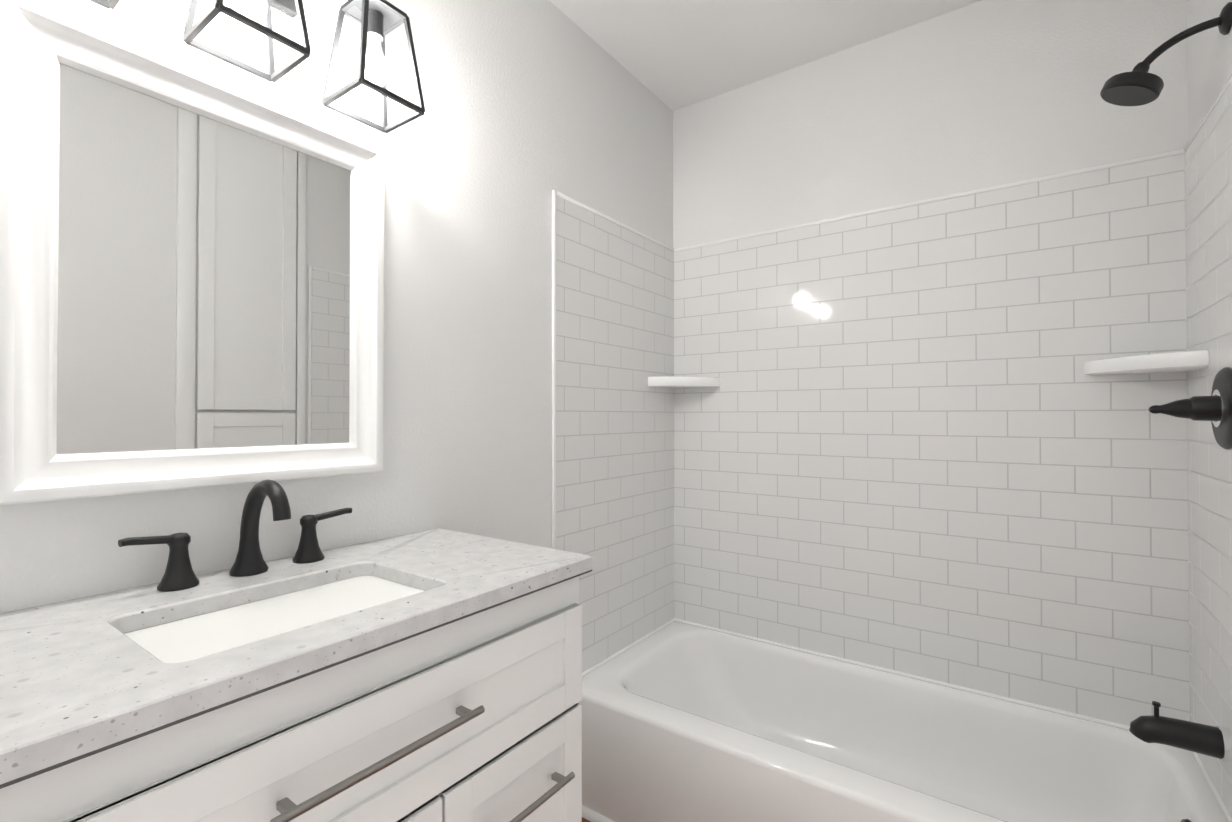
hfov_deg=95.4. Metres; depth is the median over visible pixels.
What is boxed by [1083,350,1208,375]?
corner shelf
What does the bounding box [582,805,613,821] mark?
baseboard
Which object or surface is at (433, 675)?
bathroom vanity
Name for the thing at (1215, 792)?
trim
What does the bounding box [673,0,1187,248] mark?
wall
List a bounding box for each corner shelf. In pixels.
[648,376,719,388]
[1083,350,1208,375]
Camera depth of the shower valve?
1.17 m
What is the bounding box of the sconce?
[89,0,424,132]
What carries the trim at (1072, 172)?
attached to the wall at (982, 94)
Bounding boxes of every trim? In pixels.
[552,74,1231,548]
[582,618,1231,821]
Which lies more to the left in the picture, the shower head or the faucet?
the faucet
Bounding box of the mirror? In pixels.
[0,0,383,504]
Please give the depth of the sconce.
1.07 m
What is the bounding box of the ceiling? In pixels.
[549,0,980,110]
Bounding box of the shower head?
[1100,2,1231,105]
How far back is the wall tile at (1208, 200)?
1.27 m
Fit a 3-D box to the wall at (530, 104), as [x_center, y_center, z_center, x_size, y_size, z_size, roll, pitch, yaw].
[-0.655,-0.031,1.153,0.100,2.460,2.950,0,-1,35]
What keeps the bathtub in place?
on the floor
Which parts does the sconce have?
glass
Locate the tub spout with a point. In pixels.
(1211, 741)
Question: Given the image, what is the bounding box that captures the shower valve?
[1148,367,1231,449]
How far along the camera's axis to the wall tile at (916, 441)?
1.74 m
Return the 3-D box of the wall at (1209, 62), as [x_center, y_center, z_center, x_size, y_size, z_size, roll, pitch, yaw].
[0.669,-0.039,0.214,0.100,2.460,2.950,0,-1,35]
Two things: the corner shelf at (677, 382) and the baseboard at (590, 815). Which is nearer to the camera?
the baseboard at (590, 815)
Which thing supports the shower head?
attached to the wall at (1209, 62)
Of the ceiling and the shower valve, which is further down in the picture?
the shower valve
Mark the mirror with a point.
(191, 277)
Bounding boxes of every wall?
[0,0,672,612]
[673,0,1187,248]
[1187,0,1231,141]
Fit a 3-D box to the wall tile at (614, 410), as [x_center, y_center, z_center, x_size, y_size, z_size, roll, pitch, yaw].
[0.028,0.097,2.022,0.008,1.516,0.740,0,-1,35]
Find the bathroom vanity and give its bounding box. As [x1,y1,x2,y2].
[0,479,591,821]
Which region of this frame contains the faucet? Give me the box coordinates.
[118,479,351,591]
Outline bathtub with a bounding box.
[579,621,1228,821]
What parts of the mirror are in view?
glass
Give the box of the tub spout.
[1129,701,1231,762]
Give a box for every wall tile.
[556,195,673,672]
[674,153,1189,725]
[1185,81,1231,816]

